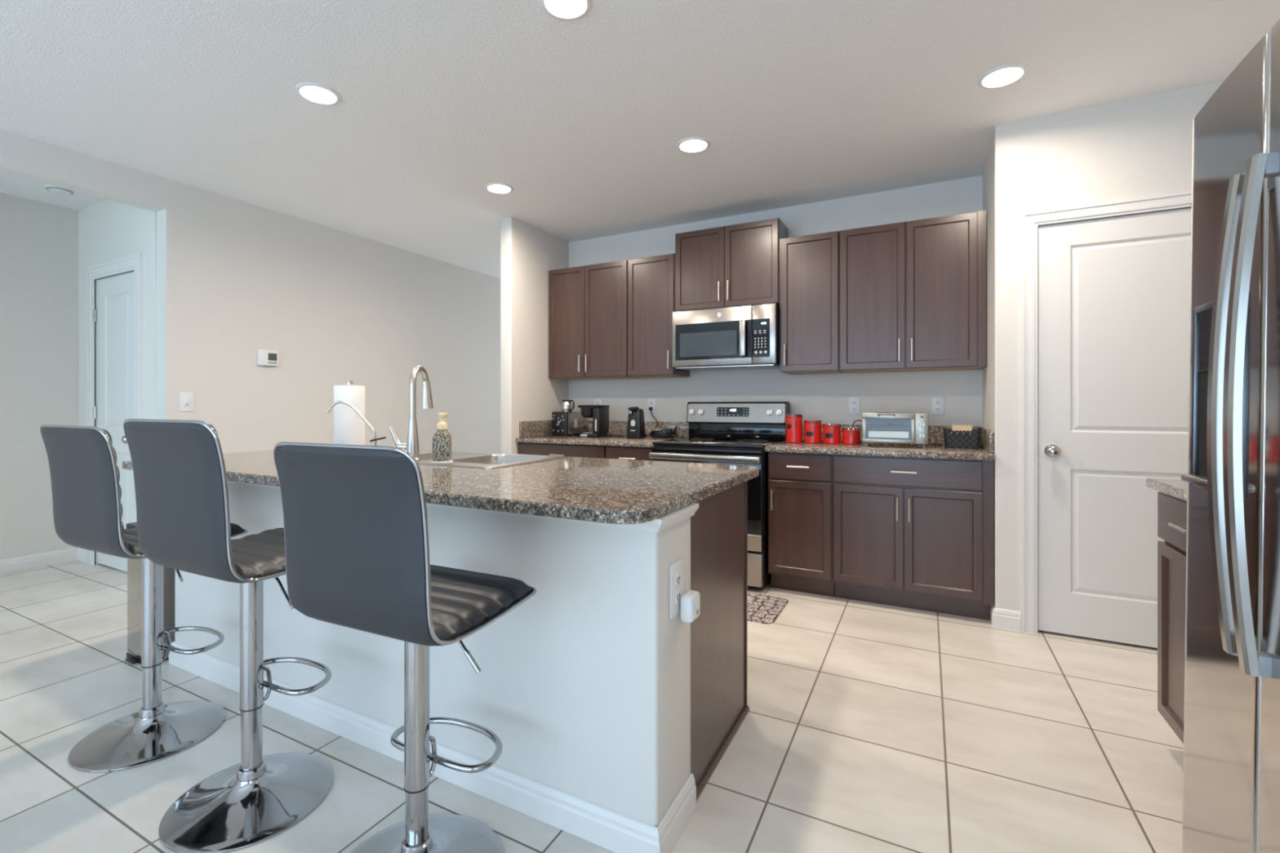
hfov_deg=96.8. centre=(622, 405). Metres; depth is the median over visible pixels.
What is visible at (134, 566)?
trash can
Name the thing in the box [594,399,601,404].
wall outlet
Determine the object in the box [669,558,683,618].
wall outlet
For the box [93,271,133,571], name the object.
door
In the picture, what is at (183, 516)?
bar stool
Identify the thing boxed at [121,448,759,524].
island countertop
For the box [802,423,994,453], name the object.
backsplash
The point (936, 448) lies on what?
countertop
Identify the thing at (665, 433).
maker
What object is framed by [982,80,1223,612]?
wall
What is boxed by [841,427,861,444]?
canister
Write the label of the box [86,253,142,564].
trim
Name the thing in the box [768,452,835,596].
base cabinet
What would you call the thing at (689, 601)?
plug
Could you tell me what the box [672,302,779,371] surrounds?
microwave
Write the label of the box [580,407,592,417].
basket
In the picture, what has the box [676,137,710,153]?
recessed light
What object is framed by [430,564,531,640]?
seat cushion
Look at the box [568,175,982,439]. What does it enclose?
wall
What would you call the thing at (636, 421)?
can opener
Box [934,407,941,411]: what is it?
socket
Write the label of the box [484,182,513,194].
recessed light
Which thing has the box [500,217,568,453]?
wall partition
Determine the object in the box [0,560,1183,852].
floor
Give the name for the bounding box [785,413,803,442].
canister
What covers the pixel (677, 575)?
socket
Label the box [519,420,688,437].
backsplash
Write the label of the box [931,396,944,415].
wall outlet
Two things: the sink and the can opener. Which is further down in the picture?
the sink
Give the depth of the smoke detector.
3.92 m
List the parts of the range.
knob, knob, door handle, oven door, splash panel, control panel, storage drawer, knob, knob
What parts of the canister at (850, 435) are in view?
lid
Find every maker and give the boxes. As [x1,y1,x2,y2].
[577,404,625,437]
[649,426,678,438]
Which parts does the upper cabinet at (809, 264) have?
handle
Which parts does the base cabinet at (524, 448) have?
handle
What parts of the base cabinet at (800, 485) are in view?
handle, handle, drawer, door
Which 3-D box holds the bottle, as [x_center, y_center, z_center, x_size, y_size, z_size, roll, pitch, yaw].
[-0.795,0.172,2.507,0.072,0.138,0.072,0,0,-7]
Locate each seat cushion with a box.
[123,522,244,555]
[231,528,285,577]
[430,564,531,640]
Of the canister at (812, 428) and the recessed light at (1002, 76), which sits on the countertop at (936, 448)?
the canister at (812, 428)
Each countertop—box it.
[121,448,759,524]
[515,420,688,447]
[764,423,995,460]
[1146,477,1187,501]
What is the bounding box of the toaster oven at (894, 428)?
[851,412,928,448]
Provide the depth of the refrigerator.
1.01 m
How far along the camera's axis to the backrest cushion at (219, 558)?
1.46 m
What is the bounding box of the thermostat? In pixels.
[257,349,278,366]
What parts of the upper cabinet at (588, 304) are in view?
door, handle, door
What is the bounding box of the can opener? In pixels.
[626,406,657,438]
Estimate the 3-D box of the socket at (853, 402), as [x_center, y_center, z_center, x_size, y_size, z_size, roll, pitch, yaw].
[1.687,-0.024,4.125,0.036,0.030,0.003,0,0,28]
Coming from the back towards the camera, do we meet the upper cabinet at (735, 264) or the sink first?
the upper cabinet at (735, 264)
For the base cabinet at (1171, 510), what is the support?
on the floor
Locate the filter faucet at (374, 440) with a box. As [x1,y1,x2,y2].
[326,400,386,445]
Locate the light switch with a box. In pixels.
[179,391,194,411]
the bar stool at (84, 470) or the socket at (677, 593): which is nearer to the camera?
the socket at (677, 593)
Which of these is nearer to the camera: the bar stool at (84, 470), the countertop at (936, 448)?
the bar stool at (84, 470)
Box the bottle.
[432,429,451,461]
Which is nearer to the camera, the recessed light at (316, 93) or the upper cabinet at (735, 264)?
the recessed light at (316, 93)
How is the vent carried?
attached to the plug
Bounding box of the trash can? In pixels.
[124,521,174,664]
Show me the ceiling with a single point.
(795, 102)
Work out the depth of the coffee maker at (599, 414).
4.75 m
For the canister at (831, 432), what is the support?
on the countertop at (936, 448)
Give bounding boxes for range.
[648,401,789,589]
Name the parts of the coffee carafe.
handle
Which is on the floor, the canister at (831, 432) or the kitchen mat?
the kitchen mat
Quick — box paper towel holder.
[333,380,364,444]
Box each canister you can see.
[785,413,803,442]
[804,419,822,443]
[822,423,841,444]
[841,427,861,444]
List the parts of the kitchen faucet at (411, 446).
lever, spout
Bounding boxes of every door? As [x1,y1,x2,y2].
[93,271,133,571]
[1037,208,1191,648]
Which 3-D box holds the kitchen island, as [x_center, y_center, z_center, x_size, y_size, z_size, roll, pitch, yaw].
[-0.684,0.748,2.636,2.466,0.902,0.798,0,0,28]
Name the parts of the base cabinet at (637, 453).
handle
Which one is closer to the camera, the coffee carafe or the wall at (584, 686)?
the wall at (584, 686)
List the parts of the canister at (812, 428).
label plate, lid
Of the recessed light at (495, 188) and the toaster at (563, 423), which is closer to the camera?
the recessed light at (495, 188)
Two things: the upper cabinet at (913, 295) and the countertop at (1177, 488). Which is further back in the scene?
the upper cabinet at (913, 295)
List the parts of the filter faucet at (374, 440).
spout, lever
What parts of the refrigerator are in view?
dispenser frame, handle, handle, handle mount, fridge door, handle mount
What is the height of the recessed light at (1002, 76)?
0.008 m
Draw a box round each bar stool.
[40,424,248,772]
[123,418,333,852]
[273,441,537,852]
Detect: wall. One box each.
[0,128,500,453]
[0,192,78,559]
[78,200,156,426]
[174,482,690,826]
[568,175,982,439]
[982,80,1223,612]
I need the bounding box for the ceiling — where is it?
[0,0,1279,278]
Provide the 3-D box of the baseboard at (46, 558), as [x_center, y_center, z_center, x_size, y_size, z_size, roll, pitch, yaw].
[-5.413,1.149,2.067,0.182,0.100,5.274,0,0,28]
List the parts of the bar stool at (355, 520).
chrome trim, post, plate, lever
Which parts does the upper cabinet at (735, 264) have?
door, handle, handle, door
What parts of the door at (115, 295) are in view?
knob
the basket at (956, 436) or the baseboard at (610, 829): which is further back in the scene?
the basket at (956, 436)
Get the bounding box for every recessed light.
[295,82,340,105]
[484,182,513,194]
[539,0,591,20]
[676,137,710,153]
[977,63,1028,88]
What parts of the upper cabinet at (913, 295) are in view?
door, handle, handle, door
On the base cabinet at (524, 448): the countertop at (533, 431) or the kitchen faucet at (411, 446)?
the countertop at (533, 431)
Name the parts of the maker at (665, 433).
lid, handle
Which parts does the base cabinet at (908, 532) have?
door, handle, handle, drawer, handle, door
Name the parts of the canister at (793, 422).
lid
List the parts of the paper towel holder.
post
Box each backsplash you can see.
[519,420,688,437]
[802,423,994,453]
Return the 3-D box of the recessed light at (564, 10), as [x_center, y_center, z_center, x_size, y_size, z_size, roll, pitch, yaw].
[-0.213,-1.522,2.144,0.196,0.008,0.196,0,0,28]
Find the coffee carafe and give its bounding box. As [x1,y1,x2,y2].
[560,400,574,411]
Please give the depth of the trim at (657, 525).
1.58 m
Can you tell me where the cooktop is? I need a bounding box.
[652,437,785,448]
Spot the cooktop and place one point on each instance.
(686, 442)
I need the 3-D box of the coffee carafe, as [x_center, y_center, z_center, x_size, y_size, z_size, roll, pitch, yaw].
[-0.469,-0.002,5.004,0.148,0.105,0.100,0,0,28]
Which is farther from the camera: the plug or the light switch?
the light switch
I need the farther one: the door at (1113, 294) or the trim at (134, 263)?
the trim at (134, 263)
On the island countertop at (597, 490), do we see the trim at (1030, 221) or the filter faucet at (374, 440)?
the filter faucet at (374, 440)
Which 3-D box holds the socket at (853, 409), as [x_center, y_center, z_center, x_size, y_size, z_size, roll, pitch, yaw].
[1.687,0.024,4.125,0.036,0.030,0.003,0,0,28]
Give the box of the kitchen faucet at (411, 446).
[388,364,433,460]
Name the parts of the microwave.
door, black frame, handle, keypad panel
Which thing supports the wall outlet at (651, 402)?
attached to the wall at (824, 397)
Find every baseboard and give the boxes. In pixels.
[0,546,86,573]
[168,640,696,852]
[990,604,1021,631]
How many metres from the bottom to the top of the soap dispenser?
0.218 m
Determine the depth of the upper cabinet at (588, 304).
4.82 m
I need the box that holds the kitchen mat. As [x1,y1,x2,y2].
[747,591,787,623]
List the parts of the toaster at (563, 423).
panel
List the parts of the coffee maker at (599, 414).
lid, water tank, power cord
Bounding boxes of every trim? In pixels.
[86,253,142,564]
[226,480,698,532]
[1021,191,1191,633]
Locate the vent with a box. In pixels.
[694,595,699,608]
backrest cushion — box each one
[100,428,128,551]
[208,423,237,572]
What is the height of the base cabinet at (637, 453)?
0.902 m
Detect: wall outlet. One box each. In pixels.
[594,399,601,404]
[647,399,655,413]
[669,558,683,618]
[848,397,860,414]
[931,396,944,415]
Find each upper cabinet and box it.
[548,259,642,380]
[627,253,689,377]
[675,217,788,311]
[779,231,844,374]
[839,209,986,373]
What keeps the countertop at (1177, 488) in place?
on the base cabinet at (1171, 510)
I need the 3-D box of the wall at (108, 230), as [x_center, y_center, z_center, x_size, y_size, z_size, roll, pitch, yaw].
[-3.607,-0.164,4.351,1.213,2.727,0.455,0,0,28]
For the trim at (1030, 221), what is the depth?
3.00 m
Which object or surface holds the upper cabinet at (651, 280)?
attached to the wall at (824, 397)
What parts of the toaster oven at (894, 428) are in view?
door handle, door frame, door glass, control panel, knob, knob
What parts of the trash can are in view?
lid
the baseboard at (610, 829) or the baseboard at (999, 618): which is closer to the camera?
the baseboard at (610, 829)
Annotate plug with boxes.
[680,590,699,622]
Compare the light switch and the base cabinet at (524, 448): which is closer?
the light switch
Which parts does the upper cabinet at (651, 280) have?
handle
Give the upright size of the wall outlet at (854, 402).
0.124 m
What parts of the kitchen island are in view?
shoe moulding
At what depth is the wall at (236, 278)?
4.55 m
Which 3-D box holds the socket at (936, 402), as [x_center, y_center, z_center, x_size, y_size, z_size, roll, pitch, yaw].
[2.154,-0.024,3.874,0.036,0.030,0.003,0,0,28]
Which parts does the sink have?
bowl, bowl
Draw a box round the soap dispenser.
[431,413,453,463]
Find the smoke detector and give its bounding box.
[44,184,74,195]
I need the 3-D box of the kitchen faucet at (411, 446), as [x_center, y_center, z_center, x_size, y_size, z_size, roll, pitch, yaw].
[-0.962,0.028,2.677,0.142,0.441,0.230,0,0,28]
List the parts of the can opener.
lever, power cord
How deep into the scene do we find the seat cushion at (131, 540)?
2.01 m
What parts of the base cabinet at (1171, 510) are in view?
drawer, handle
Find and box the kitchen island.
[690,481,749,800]
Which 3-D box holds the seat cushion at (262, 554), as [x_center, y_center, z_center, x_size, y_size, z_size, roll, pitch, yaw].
[-1.119,0.446,1.757,0.428,0.049,0.365,0,0,27]
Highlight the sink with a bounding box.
[416,450,564,468]
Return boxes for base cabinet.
[518,442,606,458]
[605,445,653,461]
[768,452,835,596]
[832,454,994,620]
[1157,492,1186,743]
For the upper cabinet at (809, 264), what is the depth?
3.97 m
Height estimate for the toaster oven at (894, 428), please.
0.217 m
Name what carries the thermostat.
attached to the wall at (236, 278)
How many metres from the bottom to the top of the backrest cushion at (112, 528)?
0.410 m
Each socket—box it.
[675,573,680,586]
[675,590,680,603]
[851,400,857,404]
[851,407,857,411]
[934,400,941,404]
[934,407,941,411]
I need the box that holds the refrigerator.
[1181,18,1279,852]
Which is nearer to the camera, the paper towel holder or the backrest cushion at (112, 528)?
the backrest cushion at (112, 528)
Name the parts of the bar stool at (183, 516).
chrome trim, plate, post, lever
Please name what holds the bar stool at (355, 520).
on the floor
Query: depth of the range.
3.91 m
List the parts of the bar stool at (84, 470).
chrome trim, plate, post, lever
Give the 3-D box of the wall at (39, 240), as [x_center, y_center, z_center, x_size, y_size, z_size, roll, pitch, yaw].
[-5.553,-0.164,2.140,0.130,2.727,5.530,0,0,28]
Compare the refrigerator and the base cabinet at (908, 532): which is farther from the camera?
the base cabinet at (908, 532)
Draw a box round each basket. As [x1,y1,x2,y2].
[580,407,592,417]
[942,423,980,448]
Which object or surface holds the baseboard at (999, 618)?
attached to the wall at (1140, 147)
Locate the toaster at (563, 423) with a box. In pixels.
[551,411,583,436]
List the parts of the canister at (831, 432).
label plate, lid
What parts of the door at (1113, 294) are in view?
knob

